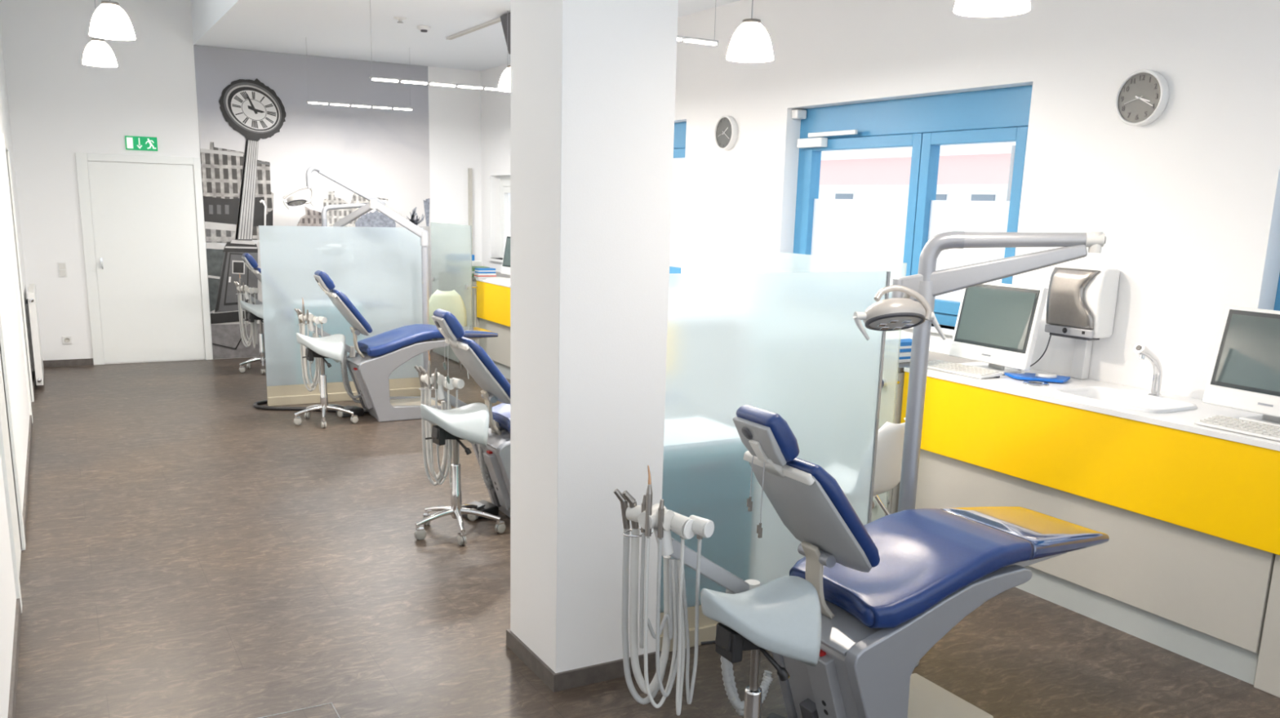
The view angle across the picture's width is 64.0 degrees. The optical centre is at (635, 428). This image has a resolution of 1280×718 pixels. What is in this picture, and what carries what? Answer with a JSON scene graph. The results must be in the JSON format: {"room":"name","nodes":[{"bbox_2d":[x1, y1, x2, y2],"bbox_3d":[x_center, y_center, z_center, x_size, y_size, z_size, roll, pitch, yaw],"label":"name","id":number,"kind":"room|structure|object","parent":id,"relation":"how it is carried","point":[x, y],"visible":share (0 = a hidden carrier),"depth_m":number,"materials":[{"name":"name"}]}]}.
{"room":"dental clinic","nodes":[
{"label":"dental clinic","id":0,"kind":"room"},
{"bbox_2d":[0,25,32,717],"bbox_3d":[-2.885,-1.288,4.272,0.200,4.050,12.990,-5,14,-29],"label":"wall","id":1,"kind":"structure","parent":0,"point":[9,302],"depth_m":5.94,"materials":[{"name":"paint"}]},
{"bbox_2d":[0,303,26,613],"bbox_3d":[-2.831,-0.352,4.492,0.074,2.130,0.980,-5,14,-29],"label":"door","id":2,"kind":"structure","parent":1,"relation":"in","point":[5,447],"depth_m":4.80,"materials":[{"name":"paint"}]},
{"bbox_2d":[1,133,34,421],"bbox_3d":[-4.852,-1.171,8.005,0.074,2.130,1.030,-5,14,-29],"label":"door","id":3,"kind":"structure","parent":1,"relation":"in","point":[5,141],"depth_m":8.18,"materials":[{"name":"paint"}]},
{"bbox_2d":[7,371,35,717],"bbox_3d":[-2.842,0.649,4.741,0.012,0.068,12.978,-5,14,-29],"label":"baseboard","id":4,"kind":"structure","parent":1,"relation":"attached to","point":[14,674],"depth_m":4.07,"materials":[{"name":"plastic"}]},
{"bbox_2d":[25,284,44,386],"bbox_3d":[-5.540,-0.874,9.437,0.084,0.826,1.002,-5,14,-29],"label":"radiator","id":5,"kind":"object","parent":1,"relation":"attached to","point":[31,308],"visible":1,"depth_m":9.09,"materials":[{"name":"white metal"}]},
{"bbox_2d":[27,284,35,293],"bbox_3d":[-5.522,-1.278,9.365,0.045,0.006,0.938,-5,14,-29],"label":"grille","id":6,"kind":"object","parent":5,"relation":"attached to","point":[31,289],"depth_m":9.32,"materials":[{"name":"white plastic"}]},
{"bbox_2d":[0,0,481,364],"bbox_3d":[-3.885,-2.803,11.106,5.500,4.050,0.200,-5,14,-29],"label":"wall","id":7,"kind":"structure","parent":0,"point":[60,106],"depth_m":10.17,"materials":[{"name":"paint"}]},
{"bbox_2d":[57,262,67,276],"bbox_3d":[-5.712,-1.580,10.213,0.075,0.145,0.013,-5,14,-29],"label":"light switch","id":8,"kind":"object","parent":7,"relation":"attached to","point":[62,267],"visible":1,"depth_m":10.21,"materials":[{"name":"white plastic"}]},
{"bbox_2d":[62,336,71,344],"bbox_3d":[-5.745,-0.888,10.355,0.082,0.082,0.014,-5,14,-29],"label":"power socket","id":9,"kind":"object","parent":7,"relation":"attached to","point":[66,340],"visible":1,"depth_m":10.35,"materials":[{"name":"white plastic"}]},
{"bbox_2d":[43,358,93,367],"bbox_3d":[-5.793,-0.658,10.384,0.525,0.068,0.012,-5,14,-29],"label":"baseboard","id":10,"kind":"structure","parent":7,"relation":"attached to","point":[88,362],"depth_m":10.40,"materials":[{"name":"plastic"}]},
{"bbox_2d":[124,135,157,151],"bbox_3d":[-4.984,-2.869,10.331,0.292,0.135,0.014,-5,14,-29],"label":"exit sign","id":11,"kind":"object","parent":7,"relation":"attached to","point":[132,143],"visible":1,"depth_m":10.33,"materials":[{"name":"green plastic"}]},
{"bbox_2d":[75,152,213,364],"bbox_3d":[-5.032,-1.720,10.555,1.140,2.110,0.083,-5,14,-29],"label":"door","id":12,"kind":"structure","parent":7,"relation":"in","point":[145,235],"depth_m":10.55,"materials":[{"name":"paint"}]},
{"bbox_2d":[193,44,431,359],"bbox_3d":[-3.454,-2.412,11.314,2.448,3.214,0.020,-5,14,-29],"label":"wall picture","id":13,"kind":"object","parent":7,"relation":"attached to","point":[260,135],"visible":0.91,"depth_m":11.06},
{"bbox_2d":[467,168,472,254],"bbox_3d":[-1.973,-2.013,12.251,0.040,2.120,0.035,-5,14,-29],"label":"trim","id":14,"kind":"structure","parent":7,"relation":"attached to","point":[469,170],"depth_m":12.08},
{"bbox_2d":[191,0,740,71],"bbox_3d":[0.125,-3.163,5.684,3.380,0.830,13.190,-5,14,-29],"label":"ceiling","id":15,"kind":"structure","parent":0,"point":[335,28],"depth_m":9.21,"materials":[{"name":"paint"}]},
{"bbox_2d":[306,45,413,111],"bbox_3d":[-2.693,-3.447,10.005,1.040,0.600,0.032,-5,14,-29],"label":"strip light","id":16,"kind":"object","parent":15,"relation":"hanging from","point":[308,101],"visible":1,"depth_m":10.04,"materials":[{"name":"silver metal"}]},
{"bbox_2d":[417,25,431,32],"bbox_3d":[-1.844,-3.471,8.922,0.120,0.046,0.120,-5,14,-29],"label":"smoke detector","id":17,"kind":"object","parent":15,"relation":"attached to","point":[424,28],"visible":1,"depth_m":8.88,"materials":[{"name":"white plastic"}]},
{"bbox_2d":[368,76,497,90],"bbox_3d":[-1.551,-2.654,7.905,1.020,0.027,0.032,-5,14,-29],"label":"strip light","id":18,"kind":"object","parent":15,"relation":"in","point":[424,82],"depth_m":7.89,"materials":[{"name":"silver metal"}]},
{"bbox_2d":[446,17,501,39],"bbox_3d":[-1.388,-3.463,8.887,0.040,0.023,1.430,-5,14,-29],"label":"rail","id":19,"kind":"object","parent":15,"relation":"attached to","point":[497,20],"visible":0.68,"depth_m":8.87,"materials":[{"name":"white plastic"}]},
{"bbox_2d":[497,65,510,92],"bbox_3d":[-0.840,-2.685,7.012,0.208,0.720,0.208,-5,14,-29],"label":"pendant lamp","id":20,"kind":"object","parent":15,"relation":"hanging from","point":[504,82],"visible":0.31,"depth_m":7.01,"materials":[{"name":"metal"}]},
{"bbox_2d":[500,12,510,54],"bbox_3d":[-0.905,-3.177,8.272,0.317,0.295,0.240,-5,14,-29],"label":"loudspeaker","id":21,"kind":"object","parent":15,"relation":"hanging from","point":[503,18],"visible":0.18,"depth_m":8.24,"materials":[{"name":"grey plastic"}]},
{"bbox_2d":[676,6,718,45],"bbox_3d":[-0.036,-2.356,5.314,1.130,0.598,0.032,-5,14,-29],"label":"strip light","id":22,"kind":"object","parent":15,"relation":"hanging from","point":[686,39],"visible":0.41,"depth_m":5.58,"materials":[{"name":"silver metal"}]},
{"bbox_2d":[726,0,773,62],"bbox_3d":[0.524,-2.059,4.529,0.212,0.815,0.212,-5,14,-29],"label":"pendant lamp","id":23,"kind":"object","parent":15,"relation":"hanging from","point":[750,42],"visible":1,"depth_m":4.54,"materials":[{"name":"glass"}]},
{"bbox_2d":[953,0,1030,17],"bbox_3d":[1.038,-1.642,2.862,0.212,0.895,0.212,-5,14,-29],"label":"pendant lamp","id":24,"kind":"object","parent":15,"relation":"hanging from","point":[973,8],"visible":1,"depth_m":3.03,"materials":[{"name":"metal"}]},
{"bbox_2d":[510,0,678,673],"bbox_3d":[-0.171,-0.669,3.710,0.432,3.220,0.433,-5,14,-29],"label":"wall pillar","id":25,"kind":"structure","parent":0,"point":[593,82],"depth_m":3.59,"materials":[{"name":"paint"}]},
{"bbox_2d":[506,629,661,693],"bbox_3d":[-0.212,0.871,4.045,0.456,0.068,0.457,-5,14,-29],"label":"baseboard","id":26,"kind":"structure","parent":25,"relation":"attached to","point":[556,682],"depth_m":3.84,"materials":[{"name":"plastic"}]},
{"bbox_2d":[15,349,1279,717],"bbox_3d":[-0.765,0.510,6.028,5.500,0.100,13.190,-5,14,-29],"label":"floor","id":27,"kind":"structure","parent":0,"point":[193,549],"depth_m":4.55,"materials":[{"name":"laminate"}]},
{"bbox_2d":[241,253,261,282],"bbox_3d":[-3.258,-1.200,10.557,1.440,1.186,0.492,-5,14,-29],"label":"dental chair","id":28,"kind":"object","parent":27,"relation":"on","point":[248,260],"visible":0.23,"depth_m":10.07,"materials":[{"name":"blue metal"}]},
{"bbox_2d":[233,274,262,348],"bbox_3d":[-3.786,-1.150,10.535,0.590,0.890,0.250,-5,14,-29],"label":"instrument","id":29,"kind":"object","parent":28,"relation":"attached to","point":[245,289],"visible":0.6,"depth_m":10.43,"materials":[{"name":"white plastic"}]},
{"bbox_2d":[242,253,257,268],"bbox_3d":[-3.812,-1.655,10.132,0.124,0.146,0.186,-5,14,-29],"label":"cushion","id":30,"kind":"object","parent":28,"relation":"on","point":[248,260],"depth_m":10.06,"materials":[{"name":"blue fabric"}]},
{"bbox_2d":[239,300,265,374],"bbox_3d":[-3.786,-0.930,10.349,0.472,0.724,0.464,-8,15,-37],"label":"stool","id":31,"kind":"object","parent":27,"relation":"on","point":[255,312],"visible":0.57,"depth_m":10.27,"materials":[{"name":"white plastic"}]},
{"bbox_2d":[258,702,340,717],"bbox_3d":[-1.190,1.056,3.223,0.602,0.002,0.602,-5,14,-29],"label":"floor hatch","id":32,"kind":"object","parent":27,"relation":"on","point":[327,710],"visible":1,"depth_m":3.54,"materials":[{"name":"metal"}]},
{"bbox_2d":[253,400,368,413],"bbox_3d":[-2.720,-0.160,8.551,1.095,0.036,0.294,6,13,19],"label":"hose","id":33,"kind":"object","parent":27,"relation":"on","point":[255,405],"visible":0.59,"depth_m":8.53,"materials":[{"name":"black plastic"}]},
{"bbox_2d":[293,333,358,428],"bbox_3d":[-2.462,-0.393,8.047,0.472,0.724,0.464,-6,14,-32],"label":"stool","id":34,"kind":"object","parent":27,"relation":"on","point":[332,347],"visible":1,"depth_m":7.96,"materials":[{"name":"white leather"}]},
{"bbox_2d":[282,165,387,226],"bbox_3d":[-3.206,-1.740,10.980,1.130,2.063,0.253,-8,16,-38],"label":"lamp","id":35,"kind":"object","parent":27,"relation":"on","point":[295,200],"visible":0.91,"depth_m":10.72,"materials":[{"name":"silver metal"}]},
{"bbox_2d":[258,225,424,406],"bbox_3d":[-2.498,-0.978,8.880,1.392,1.505,0.040,-5,14,-29],"label":"glass wall","id":36,"kind":"structure","parent":27,"relation":"on","point":[379,269],"depth_m":8.79,"materials":[{"name":"clear glass"}]},
{"bbox_2d":[335,405,364,417],"bbox_3d":[-2.353,-0.140,8.415,0.180,0.072,0.170,-8,16,-39],"label":"foot pedal","id":37,"kind":"object","parent":27,"relation":"on","point":[358,411],"visible":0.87,"depth_m":8.38,"materials":[{"name":"black plastic"}]},
{"bbox_2d":[333,200,438,401],"bbox_3d":[-2.255,-1.103,8.943,1.041,1.735,0.325,3,12,6],"label":"lamp","id":38,"kind":"object","parent":27,"relation":"on","point":[423,234],"visible":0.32,"depth_m":8.79,"materials":[{"name":"silver metal"}]},
{"bbox_2d":[313,270,497,422],"bbox_3d":[-1.870,-0.696,8.413,1.440,1.186,0.492,-5,14,-29],"label":"dental chair","id":39,"kind":"object","parent":27,"relation":"on","point":[380,355],"visible":0.92,"depth_m":8.18,"materials":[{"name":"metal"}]},
{"bbox_2d":[314,270,335,290],"bbox_3d":[-2.424,-1.151,7.988,0.124,0.146,0.186,-5,14,-29],"label":"cushion","id":40,"kind":"object","parent":39,"relation":"on","point":[322,279],"depth_m":7.92,"materials":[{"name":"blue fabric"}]},
{"bbox_2d":[294,297,360,403],"bbox_3d":[-2.420,-0.615,8.291,0.590,0.890,0.250,-5,14,-29],"label":"instrument","id":41,"kind":"object","parent":39,"relation":"attached to","point":[309,317],"visible":0.73,"depth_m":8.22,"materials":[{"name":"white plastic"}]},
{"bbox_2d":[329,288,372,333],"bbox_3d":[-2.272,-0.935,8.126,0.273,0.336,0.376,-5,14,-29],"label":"backrest cushion","id":42,"kind":"object","parent":39,"relation":"on","point":[345,307],"depth_m":7.99,"materials":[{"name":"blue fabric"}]},
{"bbox_2d":[357,324,444,356],"bbox_3d":[-1.909,-0.723,8.384,0.682,0.196,0.492,-5,14,-29],"label":"seat cushion","id":43,"kind":"object","parent":39,"relation":"on","point":[411,340],"depth_m":8.23,"materials":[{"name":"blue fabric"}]},
{"bbox_2d":[428,289,469,379],"bbox_3d":[-1.934,-0.956,10.287,0.450,0.895,0.490,-3,13,-19],"label":"shell chair","id":44,"kind":"object","parent":27,"relation":"on","point":[452,302],"visible":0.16,"depth_m":10.03,"materials":[{"name":"beige plastic"}]},
{"bbox_2d":[431,222,477,364],"bbox_3d":[-1.980,-1.478,11.180,0.120,1.470,1.280,-5,14,-29],"label":"glass screen","id":45,"kind":"object","parent":27,"relation":"on","point":[451,244],"visible":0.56,"depth_m":11.03,"materials":[{"name":"clear glass"}]},
{"bbox_2d":[413,402,506,546],"bbox_3d":[-0.962,0.215,5.438,0.472,0.724,0.464,-7,15,-35],"label":"stool","id":46,"kind":"object","parent":27,"relation":"on","point":[470,422],"visible":1,"depth_m":5.36,"materials":[{"name":"white plastic"}]},
{"bbox_2d":[431,308,510,517],"bbox_3d":[-0.428,-0.093,5.816,1.440,1.186,0.492,-5,14,-29],"label":"dental chair","id":47,"kind":"object","parent":27,"relation":"on","point":[495,386],"visible":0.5,"depth_m":5.48,"materials":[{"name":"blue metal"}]},
{"bbox_2d":[443,340,449,383],"bbox_3d":[-0.996,-0.369,5.451,0.041,0.262,0.085,-5,14,-29],"label":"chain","id":48,"kind":"object","parent":47,"relation":"hanging from","point":[444,362],"visible":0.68,"depth_m":5.45,"materials":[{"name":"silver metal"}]},
{"bbox_2d":[433,308,464,339],"bbox_3d":[-0.983,-0.547,5.392,0.124,0.146,0.186,-5,14,-29],"label":"cushion","id":49,"kind":"object","parent":47,"relation":"on","point":[446,322],"depth_m":5.33,"materials":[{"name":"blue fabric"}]},
{"bbox_2d":[414,350,499,491],"bbox_3d":[-0.897,0.001,5.674,0.590,0.890,0.250,-5,14,-29],"label":"instrument","id":50,"kind":"object","parent":47,"relation":"attached to","point":[439,381],"visible":0.52,"depth_m":5.58,"materials":[{"name":"white plastic"}]},
{"bbox_2d":[457,337,510,398],"bbox_3d":[-0.830,-0.332,5.530,0.273,0.336,0.376,-5,14,-29],"label":"backrest cushion","id":51,"kind":"object","parent":47,"relation":"on","point":[472,356],"depth_m":5.39,"materials":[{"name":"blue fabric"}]},
{"bbox_2d":[492,403,510,433],"bbox_3d":[-0.467,-0.119,5.788,0.682,0.196,0.492,-5,14,-29],"label":"seat cushion","id":52,"kind":"object","parent":47,"relation":"on","point":[500,412],"depth_m":5.70,"materials":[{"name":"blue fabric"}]},
{"bbox_2d":[462,499,498,519],"bbox_3d":[-0.898,0.462,5.827,0.180,0.072,0.170,-8,16,-39],"label":"foot pedal","id":53,"kind":"object","parent":27,"relation":"on","point":[484,506],"visible":0.6,"depth_m":5.80,"materials":[{"name":"black plastic"}]},
{"bbox_2d":[471,271,510,345],"bbox_3d":[-1.713,-1.247,11.523,0.660,0.948,1.150,-5,14,-29],"label":"base cabinet","id":54,"kind":"object","parent":27,"relation":"on","point":[475,320],"visible":0.14,"depth_m":10.88,"materials":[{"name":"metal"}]},
{"bbox_2d":[473,272,496,278],"bbox_3d":[-1.607,-1.625,10.919,0.202,0.050,0.132,-5,14,-29],"label":"glove box","id":55,"kind":"object","parent":54,"relation":"on","point":[476,275],"visible":0.8,"depth_m":10.86,"materials":[{"name":"white cardboard"}]},
{"bbox_2d":[475,267,495,273],"bbox_3d":[-1.604,-1.676,10.915,0.192,0.050,0.122,-5,14,-29],"label":"glove box","id":56,"kind":"object","parent":55,"relation":"on","point":[478,270],"visible":1,"depth_m":10.87,"materials":[{"name":"blue cardboard"}]},
{"bbox_2d":[479,318,510,379],"bbox_3d":[-0.899,-0.901,10.147,0.588,0.900,2.076,-5,14,-29],"label":"base cabinet","id":57,"kind":"object","parent":27,"relation":"on","point":[498,348],"visible":0.13,"depth_m":10.46,"materials":[{"name":"white laminate"}]},
{"bbox_2d":[475,278,510,287],"bbox_3d":[-0.429,-1.194,9.235,0.638,0.022,3.986,-5,14,-29],"label":"countertop","id":58,"kind":"structure","parent":57,"relation":"on","point":[484,280],"depth_m":10.37,"materials":[{"name":"white laminate"}]},
{"bbox_2d":[476,280,510,327],"bbox_3d":[-0.699,-0.970,9.132,0.022,0.384,3.985,-5,14,-29],"label":"yellow front","id":59,"kind":"object","parent":58,"relation":"attached to","point":[493,301],"visible":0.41,"depth_m":10.40,"materials":[{"name":"laminate"}]},
{"bbox_2d":[486,276,510,283],"bbox_3d":[-1.354,-1.512,10.461,0.150,0.030,0.440,-8,15,-37],"label":"keyboard","id":60,"kind":"object","parent":58,"relation":"on","point":[498,278],"visible":0.83,"depth_m":10.44,"materials":[{"name":"white plastic"}]},
{"bbox_2d":[500,235,510,275],"bbox_3d":[-1.202,-1.758,10.596,0.163,0.449,0.530,-7,15,-35],"label":"monitor","id":61,"kind":"object","parent":58,"relation":"on","point":[505,268],"visible":0.12,"depth_m":10.71,"materials":[{"name":"white plastic"}]},
{"bbox_2d":[700,576,821,717],"bbox_3d":[0.336,0.784,2.982,0.472,0.724,0.464,-5,14,-29],"label":"stool","id":62,"kind":"object","parent":27,"relation":"on","point":[782,615],"visible":1,"depth_m":2.86,"materials":[{"name":"white leather"}]},
{"bbox_2d":[659,271,890,652],"bbox_3d":[0.553,0.123,4.195,1.132,1.505,0.040,-5,14,-29],"label":"glass wall","id":63,"kind":"structure","parent":27,"relation":"on","point":[791,346],"depth_m":4.13,"materials":[{"name":"clear glass"}]},
{"bbox_2d":[765,712,786,717],"bbox_3d":[0.473,1.024,3.413,0.170,0.072,0.180,12,16,39],"label":"foot pedal","id":64,"kind":"object","parent":27,"relation":"on","point":[772,715],"visible":1,"depth_m":3.49,"materials":[{"name":"black plastic"}]},
{"bbox_2d":[752,249,906,522],"bbox_3d":[1.059,-0.246,5.895,0.120,1.470,1.300,-5,14,-29],"label":"glass screen","id":65,"kind":"object","parent":27,"relation":"on","point":[764,261],"visible":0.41,"depth_m":5.45,"materials":[{"name":"clear glass"}]},
{"bbox_2d":[872,417,905,515],"bbox_3d":[1.054,0.325,4.961,0.450,0.815,0.490,-10,17,-43],"label":"shell chair","id":66,"kind":"object","parent":27,"relation":"on","point":[890,444],"visible":0.22,"depth_m":4.72,"materials":[{"name":"white plastic"}]},
{"bbox_2d":[733,404,1109,717],"bbox_3d":[0.937,0.469,3.402,1.440,1.186,0.492,-5,14,-29],"label":"dental chair","id":67,"kind":"object","parent":27,"relation":"on","point":[889,588],"visible":0.95,"depth_m":3.17,"materials":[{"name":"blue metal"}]},
{"bbox_2d":[613,465,773,716],"bbox_3d":[0.241,0.518,3.083,0.590,0.890,0.250,-5,14,-29],"label":"instrument","id":68,"kind":"object","parent":67,"relation":"attached to","point":[656,517],"visible":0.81,"depth_m":2.99,"materials":[{"name":"white plastic"}]},
{"bbox_2d":[746,455,764,538],"bbox_3d":[0.369,0.193,3.036,0.041,0.262,0.085,-5,14,-29],"label":"chain","id":69,"kind":"object","parent":67,"relation":"hanging from","point":[749,504],"visible":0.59,"depth_m":3.04,"materials":[{"name":"silver metal"}]},
{"bbox_2d":[736,404,799,462],"bbox_3d":[0.383,0.015,2.978,0.124,0.146,0.186,-5,14,-29],"label":"cushion","id":70,"kind":"object","parent":67,"relation":"on","point":[766,436],"depth_m":2.92,"materials":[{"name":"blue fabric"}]},
{"bbox_2d":[799,698,818,717],"bbox_3d":[0.582,0.951,3.369,0.067,0.105,0.070,-5,14,-29],"label":"outlet","id":71,"kind":"object","parent":67,"relation":"attached to","point":[807,707],"depth_m":3.35,"materials":[{"name":"grey plastic"}]},
{"bbox_2d":[786,457,879,567],"bbox_3d":[0.535,0.231,3.115,0.273,0.336,0.376,-5,14,-29],"label":"backrest cushion","id":72,"kind":"object","parent":67,"relation":"on","point":[820,515],"depth_m":2.99,"materials":[{"name":"blue fabric"}]},
{"bbox_2d":[789,508,1033,628],"bbox_3d":[0.898,0.443,3.374,0.682,0.196,0.492,-5,14,-29],"label":"seat cushion","id":73,"kind":"object","parent":67,"relation":"on","point":[934,567],"depth_m":3.24,"materials":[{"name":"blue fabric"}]},
{"bbox_2d":[886,351,978,514],"bbox_3d":[1.360,-0.002,6.180,0.660,0.948,1.225,-5,14,-29],"label":"base cabinet","id":74,"kind":"object","parent":27,"relation":"on","point":[893,494],"visible":0.15,"depth_m":5.57,"materials":[{"name":"silver metal"}]},
{"bbox_2d":[898,351,911,363],"bbox_3d":[1.470,-0.398,5.649,0.222,0.055,0.122,-5,14,-29],"label":"glove box","id":75,"kind":"object","parent":74,"relation":"on","point":[905,357],"visible":0.16,"depth_m":5.58,"materials":[{"name":"white cardboard"}]},
{"bbox_2d":[899,338,911,352],"bbox_3d":[1.471,-0.455,5.648,0.212,0.055,0.122,-5,14,-29],"label":"glove box","id":76,"kind":"object","parent":75,"relation":"on","point":[905,344],"visible":0.26,"depth_m":5.59,"materials":[{"name":"blue cardboard"}]},
{"bbox_2d":[853,231,1106,667],"bbox_3d":[1.141,0.117,3.839,0.932,1.700,0.415,-2,13,-16],"label":"lamp","id":77,"kind":"object","parent":27,"relation":"on","point":[911,304],"visible":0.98,"depth_m":3.71,"materials":[{"name":"silver metal"}]},
{"bbox_2d":[915,448,1275,685],"bbox_3d":[2.163,0.339,4.824,0.588,0.900,1.946,-5,14,-29],"label":"base cabinet","id":78,"kind":"object","parent":27,"relation":"on","point":[1201,597],"visible":0.4,"depth_m":4.32,"materials":[{"name":"white laminate"}]},
{"bbox_2d":[900,371,1279,555],"bbox_3d":[2.338,0.261,3.851,0.022,0.384,3.756,-5,14,-29],"label":"yellow front","id":79,"kind":"object","parent":78,"relation":"attached to","point":[1227,490],"visible":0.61,"depth_m":4.35,"materials":[{"name":"laminate"}]},
{"bbox_2d":[903,361,1279,451],"bbox_3d":[2.607,0.046,3.956,0.638,0.070,3.757,-5,14,-29],"label":"countertop","id":80,"kind":"structure","parent":78,"relation":"on","point":[1170,411],"depth_m":4.61,"materials":[{"name":"white laminate"}]},
{"bbox_2d":[927,360,1002,378],"bbox_3d":[1.661,-0.304,5.279,0.150,0.030,0.440,-5,14,-29],"label":"keyboard","id":81,"kind":"object","parent":80,"relation":"on","point":[947,366],"visible":0.94,"depth_m":5.22,"materials":[{"name":"white plastic"}]},
{"bbox_2d":[948,282,1048,374],"bbox_3d":[1.873,-0.517,5.270,0.163,0.449,0.530,-5,14,-26],"label":"monitor","id":82,"kind":"object","parent":80,"relation":"on","point":[997,325],"visible":0.84,"depth_m":5.21,"materials":[{"name":"white plastic"}]},
{"bbox_2d":[1004,373,1070,382],"bbox_3d":[1.990,-0.252,5.095,0.306,0.012,0.178,7,13,24],"label":"mat","id":83,"kind":"object","parent":80,"relation":"on","point":[1026,376],"visible":0.92,"depth_m":5.05,"materials":[{"name":"rubber"}]},
{"bbox_2d":[1035,372,1057,378],"bbox_3d":[2.031,-0.261,5.073,0.100,0.014,0.100,-5,14,-29],"label":"lid","id":84,"kind":"object","parent":83,"relation":"on","point":[1048,375],"visible":1,"depth_m":5.04,"materials":[{"name":"white plastic"}]},
{"bbox_2d":[1044,265,1119,379],"bbox_3d":[2.197,-0.518,5.090,0.161,0.556,0.293,-5,14,-29],"label":"dispenser","id":85,"kind":"object","parent":80,"relation":"on","point":[1081,302],"visible":1,"depth_m":5.01,"materials":[{"name":"white plastic"}]},
{"bbox_2d":[1053,386,1197,413],"bbox_3d":[2.183,-0.104,4.597,0.364,0.070,0.544,-5,14,-29],"label":"basin","id":86,"kind":"object","parent":80,"relation":"in","point":[1108,397],"depth_m":4.65,"materials":[{"name":"white ceramic"}]},
{"bbox_2d":[1133,342,1162,397],"bbox_3d":[2.326,-0.263,4.648,0.204,0.254,0.060,-5,14,-29],"label":"faucet","id":87,"kind":"object","parent":80,"relation":"on","point":[1140,348],"visible":0.98,"depth_m":4.65,"materials":[{"name":"silver metal"}]},
{"bbox_2d":[1194,415,1279,441],"bbox_3d":[2.399,0.008,3.935,0.150,0.030,0.440,-5,14,-29],"label":"keyboard","id":88,"kind":"object","parent":80,"relation":"on","point":[1220,422],"visible":1,"depth_m":3.97,"materials":[{"name":"white plastic"}]},
{"bbox_2d":[1202,306,1279,426],"bbox_3d":[2.560,-0.234,4.055,0.163,0.449,0.530,-5,14,-26],"label":"monitor","id":89,"kind":"object","parent":80,"relation":"on","point":[1244,375],"visible":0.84,"depth_m":4.13,"materials":[{"name":"white plastic"}]},
{"bbox_2d":[1253,554,1279,697],"bbox_3d":[3.080,0.711,3.229,0.588,0.900,1.791,-5,14,-29],"label":"base cabinet","id":90,"kind":"object","parent":27,"relation":"on","point":[1267,679],"visible":1,"depth_m":3.87,"materials":[{"name":"white laminate"}]},
{"bbox_2d":[480,0,1279,399],"bbox_3d":[1.467,-1.389,6.751,0.300,3.420,12.990,-5,14,-29],"label":"wall","id":91,"kind":"structure","parent":0,"point":[1185,202],"depth_m":5.12,"materials":[{"name":"paint"}]},
{"bbox_2d":[488,175,510,262],"bbox_3d":[-1.297,-2.325,11.452,0.230,0.975,1.350,-5,14,-29],"label":"window","id":92,"kind":"structure","parent":91,"relation":"in","point":[504,180],"depth_m":11.90,"materials":[{"name":"glass"}]},
{"bbox_2d":[669,121,686,273],"bbox_3d":[-0.043,-2.009,9.240,0.230,1.365,2.060,-5,14,-29],"label":"window","id":93,"kind":"structure","parent":91,"relation":"in","point":[680,128],"depth_m":8.69,"materials":[{"name":"white glass"}]},
{"bbox_2d":[714,115,737,150],"bbox_3d":[0.674,-2.212,7.681,0.049,0.248,0.248,-5,14,-29],"label":"wall clock","id":94,"kind":"object","parent":91,"relation":"attached to","point":[726,131],"visible":1,"depth_m":7.65,"materials":[{"name":"white plastic"}]},
{"bbox_2d":[791,84,1032,335],"bbox_3d":[1.606,-1.341,6.372,0.230,1.365,2.070,-5,14,-29],"label":"window","id":95,"kind":"structure","parent":91,"relation":"in","point":[873,229],"depth_m":6.24,"materials":[{"name":"blue plastic"}]},
{"bbox_2d":[1115,69,1168,126],"bbox_3d":[2.350,-1.534,4.766,0.049,0.248,0.248,-5,14,-29],"label":"wall clock","id":96,"kind":"object","parent":91,"relation":"attached to","point":[1142,97],"visible":1,"depth_m":4.75,"materials":[{"name":"white plastic"}]},
{"bbox_2d":[1273,272,1279,311],"bbox_3d":[3.226,-0.684,3.555,0.230,1.365,1.920,-5,14,-29],"label":"window","id":97,"kind":"structure","parent":91,"relation":"in","point":[1277,305],"depth_m":4.45,"materials":[{"name":"blue plastic"}]},
{"bbox_3d":[-2.151,-3.428,4.313,1.870,0.150,13.190,-5,14,-29],"label":"ceiling","id":98,"kind":"structure","parent":0,"visible":0},
{"bbox_2d":[82,0,117,66],"bbox_3d":[-3.539,-3.136,6.649,0.208,1.485,0.208,-5,14,-29],"label":"pendant lamp","id":99,"kind":"object","parent":98,"relation":"hanging from","point":[97,52],"visible":1,"depth_m":6.73,"materials":[{"name":"metal"}]},
{"bbox_2d":[88,0,135,39],"bbox_3d":[-2.587,-2.706,4.943,0.208,1.550,0.208,-5,14,-29],"label":"pendant lamp","id":100,"kind":"object","parent":98,"relation":"hanging from","point":[109,20],"visible":1,"depth_m":5.03,"materials":[{"name":"metal"}]},
{"label":"outside","id":101,"kind":"structure","parent":0,"visible":0},
{"bbox_2d":[818,145,1015,201],"bbox_3d":[7.448,-3.549,18.756,4.330,2.850,14.400,-5,14,-29],"label":"neighbouring building","id":102,"kind":"structure","parent":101,"point":[969,174],"depth_m":19.03,"materials":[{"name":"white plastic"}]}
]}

